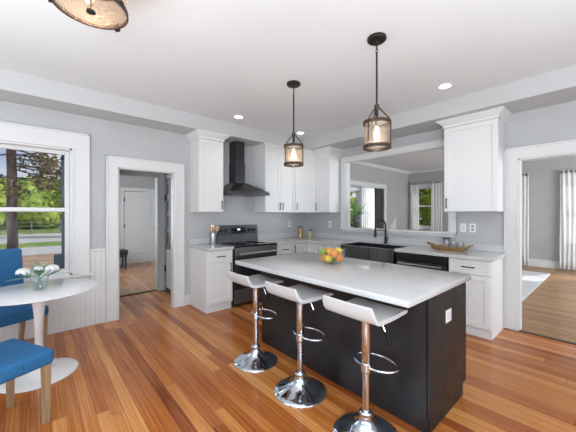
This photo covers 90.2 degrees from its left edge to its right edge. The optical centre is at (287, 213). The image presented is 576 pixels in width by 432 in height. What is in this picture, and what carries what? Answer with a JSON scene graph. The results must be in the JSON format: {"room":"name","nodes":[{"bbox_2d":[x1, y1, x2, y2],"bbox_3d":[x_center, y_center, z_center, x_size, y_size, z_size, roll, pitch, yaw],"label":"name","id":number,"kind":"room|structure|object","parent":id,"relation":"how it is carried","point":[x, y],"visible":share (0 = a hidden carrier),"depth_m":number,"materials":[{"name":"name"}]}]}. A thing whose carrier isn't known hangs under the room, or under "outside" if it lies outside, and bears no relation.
{"room":"kitchen","nodes":[
{"label":"kitchen","id":0,"kind":"room"},
{"bbox_2d":[0,223,59,232],"bbox_3d":[-57.420,-0.760,65.360,180.000,5.700,86.000,0,0,-41],"label":"hill","id":1,"kind":"object","parent":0,"point":[28,229],"depth_m":34.49,"materials":[{"name":"green plant"}]},
{"bbox_2d":[0,175,132,230],"bbox_3d":[-50.510,-3.152,44.020,54.577,11.695,45.338,0,0,-41],"label":"treeline","id":2,"kind":"object","parent":1,"relation":"on","point":[34,199],"visible":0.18,"depth_m":35.21,"materials":[{"name":"green plant"}]},
{"bbox_2d":[119,176,154,264],"bbox_3d":[-4.338,0.180,8.135,2.980,2.420,0.150,0,0,-41],"label":"wall","id":3,"kind":"structure","parent":0,"point":[129,182],"depth_m":8.04,"materials":[{"name":"paint"}]},
{"bbox_2d":[120,187,154,264],"bbox_3d":[-4.164,0.330,8.164,1.080,2.120,0.036,0,0,-41],"label":"door frame","id":4,"kind":"structure","parent":3,"relation":"attached to","point":[122,189],"depth_m":7.84,"materials":[{"name":"white paint"}]},
{"bbox_2d":[124,191,154,263],"bbox_3d":[-4.174,0.378,8.160,0.880,2.000,0.140,0,0,-41],"label":"door","id":5,"kind":"structure","parent":3,"relation":"in","point":[139,207],"depth_m":8.16,"materials":[{"name":"white paint"}]},
{"bbox_2d":[0,100,306,294],"bbox_3d":[-2.330,-0.010,3.770,7.475,2.800,0.100,0,0,-41],"label":"wall","id":6,"kind":"structure","parent":0,"point":[107,137],"depth_m":4.01,"materials":[{"name":"paint"}]},
{"bbox_2d":[0,121,89,274],"bbox_3d":[-2.968,-0.128,3.119,1.349,1.715,0.036,0,0,-41],"label":"window frame","id":7,"kind":"structure","parent":6,"relation":"attached to","point":[79,143],"depth_m":3.47,"materials":[{"name":"white paint"}]},
{"bbox_2d":[0,250,105,341],"bbox_3d":[-3.716,0.927,2.474,3.662,0.924,0.016,0,0,-41],"label":"wainscot","id":8,"kind":"structure","parent":6,"relation":"attached to","point":[88,308],"depth_m":3.49,"materials":[{"name":"white paint"}]},
{"bbox_2d":[0,140,105,279],"bbox_3d":[-3.750,-0.028,2.512,3.662,1.515,0.155,0,0,-41],"label":"window","id":9,"kind":"structure","parent":6,"relation":"in","point":[67,153],"depth_m":3.45,"materials":[{"name":"white paint"}]},
{"bbox_2d":[24,272,93,282],"bbox_3d":[-2.962,0.785,3.112,1.417,0.110,0.095,0,0,-41],"label":"window stool","id":10,"kind":"structure","parent":6,"relation":"attached to","point":[85,275],"depth_m":3.37,"materials":[{"name":"white paint"}]},
{"bbox_2d":[106,155,184,322],"bbox_3d":[-1.988,0.318,4.053,1.016,2.145,0.146,0,0,-41],"label":"door frame","id":11,"kind":"structure","parent":6,"relation":"attached to","point":[112,162],"depth_m":3.93,"materials":[{"name":"white paint"}]},
{"bbox_2d":[185,294,189,304],"bbox_3d":[-1.544,1.310,4.382,0.085,0.159,0.018,0,0,-41],"label":"baseboard","id":12,"kind":"structure","parent":6,"relation":"attached to","point":[187,297],"depth_m":4.38,"materials":[{"name":"white paint"}]},
{"bbox_2d":[189,238,208,244],"bbox_3d":[-1.360,0.428,4.541,0.421,0.096,0.019,0,0,-41],"label":"backsplash","id":13,"kind":"structure","parent":6,"relation":"attached to","point":[194,241],"depth_m":4.49,"materials":[{"name":"white stone"}]},
{"bbox_2d":[185,129,229,211],"bbox_3d":[-1.229,-0.619,4.401,0.543,1.178,0.404,0,0,-41],"label":"upper cabinet","id":14,"kind":"object","parent":6,"relation":"attached to","point":[206,147],"visible":1,"depth_m":4.30,"materials":[{"name":"white paint"}]},
{"bbox_2d":[223,141,269,196],"bbox_3d":[-0.753,-0.755,4.751,0.760,0.903,0.503,0,0,-41],"label":"range hood","id":15,"kind":"object","parent":6,"relation":"attached to","point":[236,186],"visible":0.91,"depth_m":4.75,"materials":[{"name":"black metal"}]},
{"bbox_2d":[251,143,296,211],"bbox_3d":[-0.240,-0.619,5.269,0.775,1.178,0.404,0,0,-41],"label":"upper cabinet","id":16,"kind":"object","parent":6,"relation":"attached to","point":[271,175],"visible":0.89,"depth_m":5.15,"materials":[{"name":"white paint"}]},
{"bbox_2d":[0,65,575,149],"bbox_3d":[-0.268,-1.310,1.309,7.325,0.200,6.320,0,0,-41],"label":"trim","id":17,"kind":"structure","parent":6,"relation":"attached to","point":[558,86],"depth_m":3.44,"materials":[{"name":"grey paint"}]},
{"bbox_2d":[0,0,575,139],"bbox_3d":[-0.302,-1.470,1.332,7.505,0.120,6.600,0,0,-41],"label":"ceiling","id":18,"kind":"structure","parent":0,"point":[221,60],"depth_m":2.51,"materials":[{"name":"paint"}]},
{"bbox_2d":[48,0,128,31],"bbox_3d":[-1.073,-1.252,1.559,0.362,0.315,0.358,0,0,-41],"label":"ceiling lamp","id":19,"kind":"object","parent":18,"relation":"attached to","point":[116,27],"visible":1,"depth_m":1.65,"materials":[{"name":"brown metal"}]},
{"bbox_2d":[233,115,243,118],"bbox_3d":[-0.716,-1.405,4.163,0.156,0.007,0.156,0,0,-41],"label":"recessed light","id":20,"kind":"object","parent":18,"relation":"in","point":[234,116],"visible":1,"depth_m":4.14,"materials":[{"name":"white plastic"}]},
{"bbox_2d":[284,80,303,167],"bbox_3d":[0.060,-0.963,3.097,0.219,0.895,0.216,0,0,-41],"label":"pendant light","id":21,"kind":"object","parent":18,"relation":"hanging from","point":[293,83],"visible":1,"depth_m":3.08,"materials":[{"name":"brown metal"}]},
{"bbox_2d":[363,32,390,152],"bbox_3d":[0.710,-0.963,2.296,0.219,0.895,0.216,0,0,-41],"label":"pendant light","id":22,"kind":"object","parent":18,"relation":"hanging from","point":[378,38],"visible":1,"depth_m":2.28,"materials":[{"name":"brown metal"}]},
{"bbox_2d":[375,109,377,126],"bbox_3d":[0.711,-0.780,2.297,0.026,0.160,0.026,0,0,-41],"label":"socket","id":23,"kind":"object","parent":22,"relation":"attached to","point":[376,110],"depth_m":2.29,"materials":[{"name":"brown metal"}]},
{"bbox_2d":[437,83,452,89],"bbox_3d":[1.728,-1.405,3.162,0.156,0.007,0.156,0,0,-41],"label":"recessed light","id":24,"kind":"object","parent":18,"relation":"in","point":[445,85],"visible":1,"depth_m":3.16,"materials":[{"name":"white plastic"}]},
{"bbox_2d":[0,261,575,431],"bbox_3d":[0.837,1.415,4.729,13.500,0.050,12.000,0,0,-41],"label":"floor","id":25,"kind":"structure","parent":0,"point":[159,366],"depth_m":2.43,"materials":[{"name":"brown wood"}]},
{"bbox_2d":[0,248,48,346],"bbox_3d":[-2.719,0.875,2.748,0.556,1.030,0.480,0,0,24],"label":"dining chair","id":26,"kind":"object","parent":25,"relation":"on","point":[10,259],"visible":0.75,"depth_m":2.87,"materials":[{"name":"blue fabric"}]},
{"bbox_2d":[0,338,53,424],"bbox_3d":[-1.895,0.875,1.768,0.480,1.030,0.557,0,0,22],"label":"dining chair","id":27,"kind":"object","parent":25,"relation":"on","point":[18,358],"visible":1,"depth_m":1.89,"materials":[{"name":"blue fabric"}]},
{"bbox_2d":[0,279,97,393],"bbox_3d":[-2.163,1.024,2.492,0.850,0.733,0.850,0,0,-41],"label":"pedestal table","id":28,"kind":"object","parent":25,"relation":"on","point":[18,294],"visible":0.75,"depth_m":2.46,"materials":[{"name":"white paint"}]},
{"bbox_3d":[-2.153,0.596,2.488,0.132,0.120,0.132,0,0,-41],"label":"glass vase","id":29,"kind":"object","parent":28,"relation":"on","visible":0},
{"bbox_2d":[4,268,42,287],"bbox_3d":[-2.241,0.553,2.458,0.244,0.181,0.117,0,0,-19],"label":"flower","id":30,"kind":"object","parent":29,"relation":"in","point":[23,271],"visible":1,"depth_m":2.44,"materials":[{"name":"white plant"}]},
{"bbox_2d":[31,262,49,288],"bbox_3d":[-2.182,0.535,2.517,0.110,0.218,0.132,0,0,-17],"label":"flower","id":31,"kind":"object","parent":29,"relation":"in","point":[38,270],"visible":0.99,"depth_m":2.52,"materials":[{"name":"green plant"}]},
{"bbox_2d":[36,264,59,287],"bbox_3d":[-2.131,0.548,2.571,0.146,0.191,0.171,0,0,-16],"label":"flower","id":32,"kind":"object","parent":29,"relation":"in","point":[53,267],"visible":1,"depth_m":2.54,"materials":[{"name":"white plant"}]},
{"bbox_2d":[119,249,127,269],"bbox_3d":[-4.513,1.145,7.016,1.000,0.490,0.400,0,0,-41],"label":"bench","id":33,"kind":"object","parent":25,"relation":"on","point":[123,253],"visible":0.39,"depth_m":7.17,"materials":[{"name":"grey leather"}]},
{"bbox_2d":[119,289,156,296],"bbox_3d":[-2.750,1.384,4.918,0.960,0.012,0.100,0,0,-41],"label":"threshold","id":34,"kind":"object","parent":25,"relation":"on","point":[153,289],"visible":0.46,"depth_m":5.01,"materials":[{"name":"brown wood"}]},
{"bbox_2d":[190,248,232,313],"bbox_3d":[-1.152,0.953,4.311,0.400,0.872,0.638,0,0,-41],"label":"base cabinet","id":35,"kind":"object","parent":25,"relation":"on","point":[211,290],"visible":0.96,"depth_m":4.12,"materials":[{"name":"white paint"}]},
{"bbox_2d":[189,238,233,251],"bbox_3d":[-1.156,0.448,4.309,0.421,0.135,0.639,0,0,-41],"label":"countertop","id":36,"kind":"structure","parent":35,"relation":"on","point":[196,243],"depth_m":4.34,"materials":[{"name":"white stone"}]},
{"bbox_2d":[209,233,216,244],"bbox_3d":[-1.167,0.388,4.472,0.120,0.176,0.120,0,0,-41],"label":"utensil crock","id":37,"kind":"object","parent":36,"relation":"on","point":[212,236],"visible":1,"depth_m":4.42,"materials":[{"name":"metal"}]},
{"bbox_2d":[215,224,276,306],"bbox_3d":[-0.668,0.790,4.689,0.804,1.200,0.704,0,0,-41],"label":"electric range","id":38,"kind":"object","parent":25,"relation":"on","point":[244,238],"visible":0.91,"depth_m":4.50,"materials":[{"name":"black metal"}]},
{"bbox_2d":[217,240,276,247],"bbox_3d":[-0.669,0.484,4.690,0.804,0.023,0.570,0,0,-41],"label":"cooktop","id":39,"kind":"object","parent":38,"relation":"in","point":[236,243],"depth_m":4.60,"materials":[{"name":"black glass"}]},
{"bbox_2d":[227,270,283,372],"bbox_3d":[-0.306,0.961,2.713,0.421,0.858,0.412,0,0,-41],"label":"bar stool","id":40,"kind":"object","parent":25,"relation":"on","point":[255,360],"visible":0.98,"depth_m":2.67,"materials":[{"name":"grey metal"}]},
{"bbox_2d":[277,244,292,254],"bbox_3d":[-0.243,0.953,5.110,0.380,0.872,0.638,0,0,-41],"label":"base cabinet","id":41,"kind":"object","parent":25,"relation":"on","point":[284,249],"visible":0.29,"depth_m":4.90,"materials":[{"name":"white paint"}]},
{"bbox_2d":[258,232,506,261],"bbox_3d":[1.040,0.448,4.364,1.324,0.135,3.454,0,0,-41],"label":"countertop","id":42,"kind":"structure","parent":41,"relation":"on","point":[479,251],"depth_m":4.32,"materials":[{"name":"white stone"}]},
{"bbox_2d":[298,226,302,237],"bbox_3d":[0.246,0.358,5.674,0.100,0.234,0.100,0,0,-41],"label":"storage jar","id":43,"kind":"object","parent":42,"relation":"on","point":[300,231],"visible":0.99,"depth_m":5.63,"materials":[{"name":"gold glass"}]},
{"bbox_2d":[307,229,312,237],"bbox_3d":[0.435,0.391,5.687,0.114,0.169,0.114,0,0,-41],"label":"storage jar","id":44,"kind":"object","parent":42,"relation":"on","point":[309,233],"visible":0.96,"depth_m":5.64,"materials":[{"name":"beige glass"}]},
{"bbox_2d":[340,242,408,263],"bbox_3d":[1.331,0.623,4.428,0.525,0.275,0.905,0,0,-41],"label":"sink","id":45,"kind":"object","parent":42,"relation":"in","point":[384,253],"visible":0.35,"depth_m":4.28,"materials":[{"name":"metal"}]},
{"bbox_2d":[374,219,387,243],"bbox_3d":[1.496,0.279,4.590,0.232,0.394,0.111,0,0,-11],"label":"kitchen faucet","id":46,"kind":"object","parent":42,"relation":"on","point":[375,230],"visible":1,"depth_m":4.61,"materials":[{"name":"black metal"}]},
{"bbox_2d":[427,241,473,251],"bbox_3d":[2.106,0.427,3.754,0.184,0.098,0.560,0,0,-43],"label":"wicker tray","id":47,"kind":"object","parent":42,"relation":"on","point":[434,246],"visible":1,"depth_m":3.72,"materials":[{"name":"brown wicker"}]},
{"bbox_2d":[265,281,333,408],"bbox_3d":[0.093,0.956,2.251,0.421,0.868,0.412,0,0,-41],"label":"bar stool","id":48,"kind":"object","parent":25,"relation":"on","point":[299,390],"visible":1,"depth_m":2.20,"materials":[{"name":"grey metal"}]},
{"bbox_2d":[292,242,317,253],"bbox_3d":[0.335,0.953,5.456,0.941,0.872,0.881,0,0,-41],"label":"base cabinet","id":49,"kind":"object","parent":25,"relation":"on","point":[297,247],"visible":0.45,"depth_m":5.14,"materials":[{"name":"white paint"}]},
{"bbox_2d":[318,244,339,253],"bbox_3d":[0.916,0.953,5.024,0.638,0.872,0.530,0,0,-41],"label":"base cabinet","id":50,"kind":"object","parent":25,"relation":"on","point":[320,246],"visible":0.12,"depth_m":4.91,"materials":[{"name":"white paint"}]},
{"bbox_2d":[235,252,470,431],"bbox_3d":[0.449,0.932,2.595,1.040,0.913,1.823,0,0,-41],"label":"kitchen island","id":51,"kind":"object","parent":25,"relation":"on","point":[428,346],"visible":0.95,"depth_m":2.09,"materials":[{"name":"white stone"}]},
{"bbox_2d":[235,252,470,307],"bbox_3d":[0.449,0.496,2.595,1.040,0.040,1.823,0,0,-41],"label":"island countertop","id":52,"kind":"structure","parent":51,"relation":"on","point":[400,285],"depth_m":2.22,"materials":[{"name":"white stone"}]},
{"bbox_2d":[446,308,450,322],"bbox_3d":[1.118,0.707,1.998,0.093,0.086,0.006,0,0,-41],"label":"outlet","id":53,"kind":"object","parent":51,"relation":"attached to","point":[448,310],"depth_m":1.99,"materials":[{"name":"white plastic"}]},
{"bbox_3d":[0.414,0.403,2.726,0.272,0.145,0.272,0,0,-41],"label":"fruit bowl","id":54,"kind":"object","parent":51,"relation":"on","visible":0},
{"bbox_2d":[319,248,325,254],"bbox_3d":[0.328,0.356,2.728,0.065,0.068,0.066,0,0,-1],"label":"apple","id":55,"kind":"object","parent":54,"relation":"in","point":[322,251],"visible":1,"depth_m":2.71,"materials":[{"name":"green plant"}]},
{"bbox_2d":[320,254,326,261],"bbox_3d":[0.347,0.418,2.741,0.081,0.084,0.081,0,0,20],"label":"orange","id":56,"kind":"object","parent":54,"relation":"in","point":[321,256],"visible":0.65,"depth_m":2.71,"materials":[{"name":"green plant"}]},
{"bbox_2d":[324,255,331,261],"bbox_3d":[0.375,0.413,2.674,0.078,0.070,0.079,0,0,-6],"label":"lemon","id":57,"kind":"object","parent":54,"relation":"in","point":[328,258],"visible":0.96,"depth_m":2.64,"materials":[{"name":"yellow food"}]},
{"bbox_2d":[330,249,337,257],"bbox_3d":[0.423,0.361,2.650,0.079,0.081,0.078,0,0,7],"label":"orange","id":58,"kind":"object","parent":54,"relation":"in","point":[333,253],"visible":1,"depth_m":2.62,"materials":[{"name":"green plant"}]},
{"bbox_2d":[335,253,342,261],"bbox_3d":[0.476,0.408,2.686,0.081,0.084,0.081,0,0,-18],"label":"orange","id":59,"kind":"object","parent":54,"relation":"in","point":[339,258],"visible":0.87,"depth_m":2.66,"materials":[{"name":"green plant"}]},
{"bbox_2d":[323,295,407,431],"bbox_3d":[0.489,0.949,1.807,0.421,0.883,0.412,0,0,-41],"label":"bar stool","id":60,"kind":"object","parent":25,"relation":"on","point":[368,312],"visible":1,"depth_m":1.78,"materials":[{"name":"grey metal"}]},
{"bbox_2d":[396,252,448,271],"bbox_3d":[1.899,0.955,3.868,0.671,0.870,0.642,0,0,-41],"label":"dishwasher","id":61,"kind":"object","parent":25,"relation":"on","point":[407,259],"visible":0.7,"depth_m":3.64,"materials":[{"name":"black metal"}]},
{"bbox_2d":[449,257,503,339],"bbox_3d":[2.280,0.953,3.471,0.638,0.872,0.430,0,0,-41],"label":"base cabinet","id":62,"kind":"object","parent":25,"relation":"on","point":[485,289],"visible":0.67,"depth_m":3.24,"materials":[{"name":"white paint"}]},
{"bbox_2d":[522,270,549,300],"bbox_3d":[3.939,1.383,6.502,3.400,0.011,2.630,0,0,-41],"label":"area rug","id":63,"kind":"object","parent":25,"relation":"on","point":[531,280],"visible":0.24,"depth_m":5.95,"materials":[{"name":"white carpet"}]},
{"bbox_2d":[518,330,575,344],"bbox_3d":[3.053,1.386,3.086,0.050,0.008,0.907,0,0,-41],"label":"threshold","id":64,"kind":"object","parent":25,"relation":"on","point":[518,330],"visible":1,"depth_m":3.21,"materials":[{"name":"brown wood"}]},
{"bbox_2d":[350,186,361,227],"bbox_3d":[1.831,-0.045,9.961,5.100,2.870,0.150,0,0,-41],"label":"wall","id":65,"kind":"structure","parent":0,"point":[350,186],"depth_m":10.57,"materials":[{"name":"paint"}]},
{"bbox_2d":[350,190,358,212],"bbox_3d":[2.280,-0.135,10.336,0.830,1.450,0.120,0,0,-41],"label":"window","id":66,"kind":"structure","parent":65,"relation":"in","point":[356,191],"depth_m":10.57,"materials":[{"name":"white paint"}]},
{"bbox_2d":[350,187,361,227],"bbox_3d":[2.332,-0.180,10.277,1.010,1.540,0.036,0,0,-41],"label":"door frame","id":67,"kind":"structure","parent":65,"relation":"attached to","point":[351,188],"depth_m":10.57,"materials":[{"name":"white paint"}]},
{"bbox_3d":[2.708,-1.010,10.554,2.236,0.036,0.117,0,0,-41],"label":"curtain rod","id":68,"kind":"object","parent":65,"relation":"attached to","visible":0},
{"bbox_2d":[361,187,373,227],"bbox_3d":[3.101,0.142,10.844,1.138,2.395,0.044,0,0,-41],"label":"curtain","id":69,"kind":"object","parent":68,"relation":"hanging from","point":[367,221],"visible":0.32,"depth_m":10.73,"materials":[{"name":"white fabric"}]},
{"bbox_2d":[350,163,408,229],"bbox_3d":[2.382,-0.045,8.588,6.085,2.870,0.140,0,0,-41],"label":"wall","id":70,"kind":"structure","parent":0,"point":[397,183],"depth_m":9.41,"materials":[{"name":"paint"}]},
{"bbox_2d":[350,180,386,228],"bbox_3d":[2.317,0.230,8.514,2.040,2.320,0.186,0,0,-41],"label":"door frame","id":71,"kind":"structure","parent":70,"relation":"attached to","point":[353,182],"depth_m":8.81,"materials":[{"name":"white paint"}]},
{"bbox_2d":[374,188,383,228],"bbox_3d":[2.858,0.295,8.906,0.470,2.170,0.112,0,0,-41],"label":"door","id":72,"kind":"structure","parent":70,"relation":"in","point":[378,193],"depth_m":8.90,"materials":[{"name":"brown metal"}]},
{"bbox_2d":[362,148,443,171],"bbox_3d":[4.514,-1.540,6.229,6.195,0.120,9.600,0,0,-41],"label":"ceiling","id":73,"kind":"structure","parent":0,"point":[432,159],"depth_m":8.09,"materials":[{"name":"paint"}]},
{"bbox_2d":[307,101,575,244],"bbox_3d":[2.521,-0.060,3.759,0.100,2.900,6.320,0,0,-41],"label":"wall","id":74,"kind":"structure","parent":0,"point":[553,123],"depth_m":3.61,"materials":[{"name":"paint"}]},
{"bbox_2d":[287,149,323,212],"bbox_3d":[0.346,-0.619,5.674,0.636,1.178,0.567,0,0,-41],"label":"upper cabinet","id":75,"kind":"object","parent":74,"relation":"attached to","point":[305,176],"visible":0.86,"depth_m":5.45,"materials":[{"name":"white paint"}]},
{"bbox_2d":[313,146,343,211],"bbox_3d":[0.757,-0.619,5.384,0.404,1.178,0.420,0,0,-41],"label":"upper cabinet","id":76,"kind":"object","parent":74,"relation":"attached to","point":[328,159],"visible":1,"depth_m":5.31,"materials":[{"name":"white paint"}]},
{"bbox_2d":[258,232,502,252],"bbox_3d":[1.040,0.428,4.364,1.324,0.096,3.454,0,0,-41],"label":"backsplash","id":77,"kind":"structure","parent":74,"relation":"attached to","point":[417,242],"depth_m":4.59,"materials":[{"name":"white stone"}]},
{"bbox_2d":[339,227,456,236],"bbox_3d":[1.692,0.285,4.695,0.210,0.070,1.980,0,0,-41],"label":"sill","id":78,"kind":"structure","parent":74,"relation":"attached to","point":[350,229],"depth_m":4.43,"materials":[{"name":"white paint"}]},
{"bbox_2d":[351,199,366,227],"bbox_3d":[1.297,-0.030,5.193,0.346,0.558,0.372,0,0,-41],"label":"potted plant","id":79,"kind":"object","parent":78,"relation":"on","point":[356,219],"visible":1,"depth_m":5.18,"materials":[{"name":"green plant"}]},
{"bbox_2d":[341,139,456,232],"bbox_3d":[1.688,-0.388,4.684,0.141,1.335,1.970,0,0,-41],"label":"window frame","id":80,"kind":"structure","parent":74,"relation":"attached to","point":[452,215],"depth_m":4.91,"materials":[{"name":"white paint"}]},
{"bbox_2d":[460,223,465,231],"bbox_3d":[2.358,0.185,3.862,0.008,0.116,0.072,0,0,-41],"label":"light switch","id":81,"kind":"object","parent":74,"relation":"attached to","point":[462,225],"visible":1,"depth_m":3.86,"materials":[{"name":"white plastic"}]},
{"bbox_2d":[469,224,475,232],"bbox_3d":[2.431,0.185,3.780,0.007,0.116,0.072,0,0,-41],"label":"wall outlet","id":82,"kind":"object","parent":74,"relation":"attached to","point":[472,227],"visible":1,"depth_m":3.78,"materials":[{"name":"white plastic"}]},
{"bbox_2d":[436,106,512,211],"bbox_3d":[2.320,-0.619,3.605,0.404,1.178,0.732,0,0,-41],"label":"upper cabinet","id":83,"kind":"object","parent":74,"relation":"attached to","point":[474,143],"visible":1,"depth_m":3.49,"materials":[{"name":"white paint"}]},
{"bbox_2d":[503,139,575,330],"bbox_3d":[3.077,0.297,3.107,0.146,2.186,1.187,0,0,-41],"label":"door frame","id":84,"kind":"structure","parent":74,"relation":"attached to","point":[511,155],"depth_m":3.43,"materials":[{"name":"white paint"}]},
{"bbox_2d":[409,156,575,260],"bbox_3d":[6.897,-0.045,7.263,0.150,2.870,7.810,0,0,-41],"label":"wall","id":85,"kind":"structure","parent":0,"point":[544,179],"depth_m":7.46,"materials":[{"name":"paint"}]},
{"bbox_2d":[419,183,430,229],"bbox_3d":[4.704,-0.245,9.709,0.156,1.550,1.000,0,0,-41],"label":"window","id":86,"kind":"structure","parent":85,"relation":"in","point":[426,187],"depth_m":9.74,"materials":[{"name":"white paint"}]},
{"bbox_2d":[352,155,575,173],"bbox_3d":[4.812,-1.440,5.431,5.400,0.079,7.809,0,0,-41],"label":"crown molding","id":87,"kind":"structure","parent":85,"relation":"attached to","point":[361,162],"depth_m":9.02,"materials":[{"name":"white paint"}]},
{"bbox_2d":[522,259,575,270],"bbox_3d":[6.832,1.290,7.200,0.029,0.199,7.800,0,0,-41],"label":"baseboard","id":88,"kind":"structure","parent":85,"relation":"attached to","point":[532,262],"depth_m":7.40,"materials":[{"name":"white paint"}]},
{"bbox_3d":[4.634,-1.040,9.635,0.118,0.036,1.114,0,0,-41],"label":"curtain rod","id":89,"kind":"object","parent":85,"relation":"attached to","visible":0},
{"bbox_2d":[410,182,418,229],"bbox_3d":[4.359,0.128,9.887,0.046,2.425,0.308,0,0,-41],"label":"curtain","id":90,"kind":"object","parent":89,"relation":"hanging from","point":[414,187],"visible":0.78,"depth_m":9.88,"materials":[{"name":"white fabric"}]},
{"bbox_2d":[431,180,441,230],"bbox_3d":[4.834,0.128,9.346,0.046,2.425,0.348,0,0,-41],"label":"curtain","id":91,"kind":"object","parent":89,"relation":"hanging from","point":[436,187],"visible":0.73,"depth_m":9.34,"materials":[{"name":"white fabric"}]},
{"bbox_3d":[5.968,-1.040,8.118,0.118,0.036,1.414,0,0,-41],"label":"curtain rod","id":92,"kind":"object","parent":85,"relation":"attached to","visible":0},
{"bbox_2d":[522,173,528,264],"bbox_3d":[6.273,0.133,7.708,0.046,2.435,0.308,0,0,-41],"label":"curtain","id":93,"kind":"object","parent":92,"relation":"hanging from","point":[525,178],"visible":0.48,"depth_m":7.65,"materials":[{"name":"white fabric"}]},
{"bbox_3d":[7.245,-1.040,6.664,0.118,0.036,1.384,0,0,-41],"label":"curtain rod","id":94,"kind":"object","parent":85,"relation":"attached to","visible":0},
{"bbox_2d":[560,169,575,269],"bbox_3d":[6.913,0.138,6.980,0.046,2.445,0.449,0,0,-41],"label":"curtain","id":95,"kind":"object","parent":94,"relation":"hanging from","point":[567,179],"visible":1,"depth_m":7.02,"materials":[{"name":"white fabric"}]},
{"bbox_3d":[-2.051,0.180,5.532,2.980,2.420,0.120,0,0,-41],"label":"wall","id":96,"kind":"structure","parent":0,"visible":0},
{"bbox_2d":[119,170,170,290],"bbox_3d":[-2.432,0.305,4.579,1.209,2.170,1.070,0,0,-41],"label":"door frame","id":97,"kind":"structure","parent":96,"relation":"attached to","point":[161,177],"depth_m":5.21,"materials":[{"name":"grey paint"}]},
{"bbox_2d":[164,179,170,293],"bbox_3d":[-1.960,0.385,4.911,0.056,2.000,0.765,0,0,-41],"label":"door","id":98,"kind":"structure","parent":96,"relation":"in","point":[167,268],"depth_m":5.06,"materials":[{"name":"white wood"}]},
{"label":"outside","id":99,"kind":"structure","parent":0,"visible":0},
{"bbox_2d":[22,253,60,271],"bbox_3d":[3.465,2.140,-3.944,120.000,0.100,49.500,0,0,-41],"label":"ground","id":100,"kind":"structure","parent":99,"point":[28,261],"depth_m":12.90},
{"bbox_2d":[0,149,60,248],"bbox_3d":[-5.852,-1.910,6.577,3.248,8.003,2.710,0,0,-41],"label":"pine tree","id":101,"kind":"object","parent":100,"relation":"on","point":[12,189],"visible":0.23,"depth_m":6.46,"materials":[{"name":"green plant"}]},
{"bbox_2d":[54,155,64,268],"bbox_3d":[-2.889,0.390,3.671,0.155,3.400,0.390,0,0,-41],"label":"post","id":102,"kind":"object","parent":100,"relation":"on","point":[59,259],"visible":0.21,"depth_m":3.76,"materials":[{"name":"blue paint"}]},
{"bbox_2d":[350,192,355,226],"bbox_3d":[2.464,-0.689,16.350,4.683,5.567,4.606,0,0,-41],"label":"leafy tree","id":103,"kind":"object","parent":100,"relation":"on","point":[352,199],"visible":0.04,"depth_m":15.51,"materials":[{"name":"green plant"}]},
{"bbox_2d":[419,188,430,225],"bbox_3d":[6.761,-0.869,14.286,5.015,5.927,5.015,0,0,-41],"label":"leafy tree","id":104,"kind":"object","parent":100,"relation":"on","point":[425,196],"visible":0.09,"depth_m":13.87,"materials":[{"name":"green plant"}]},
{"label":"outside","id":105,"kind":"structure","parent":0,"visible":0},
{"bbox_2d":[0,220,424,234],"bbox_3d":[-52.800,2.120,60.101,240.000,0.100,80.000,0,0,-41],"label":"field","id":106,"kind":"structure","parent":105,"point":[424,220],"depth_m":32.11,"materials":[{"name":"green plant"}]},
{"bbox_2d":[1,221,60,233],"bbox_3d":[-30.486,1.420,27.126,34.000,1.300,0.120,0,0,-41],"label":"fence","id":107,"kind":"object","parent":106,"relation":"on","point":[31,222],"visible":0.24,"depth_m":30.15,"materials":[{"name":"grey wood"}]},
{"bbox_2d":[50,177,60,220],"bbox_3d":[-19.839,-0.792,26.387,4.422,5.773,3.422,0,0,11],"label":"leafy tree","id":108,"kind":"object","parent":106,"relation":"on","point":[58,194],"visible":0.06,"depth_m":25.63,"materials":[{"name":"green plant"}]},
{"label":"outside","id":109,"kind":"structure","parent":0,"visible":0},
{"bbox_2d":[0,224,420,248],"bbox_3d":[-17.028,2.100,19.383,120.000,0.100,3.600,0,0,-41],"label":"verge","id":110,"kind":"structure","parent":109,"point":[55,243],"depth_m":19.29,"materials":[{"name":"green plant"}]},
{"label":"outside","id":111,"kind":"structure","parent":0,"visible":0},
{"bbox_2d":[0,233,60,243],"bbox_3d":[-22.308,2.120,25.393,120.000,0.100,12.400,0,0,-41],"label":"road","id":112,"kind":"structure","parent":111,"point":[46,237],"depth_m":24.25,"materials":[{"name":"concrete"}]},
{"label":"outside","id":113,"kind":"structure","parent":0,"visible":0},
{"bbox_2d":[20,246,60,255],"bbox_3d":[-14.355,2.120,16.340,120.000,0.100,4.500,0,0,-41],"label":"path","id":114,"kind":"structure","parent":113,"point":[26,251],"depth_m":16.28,"materials":[{"name":"concrete"}]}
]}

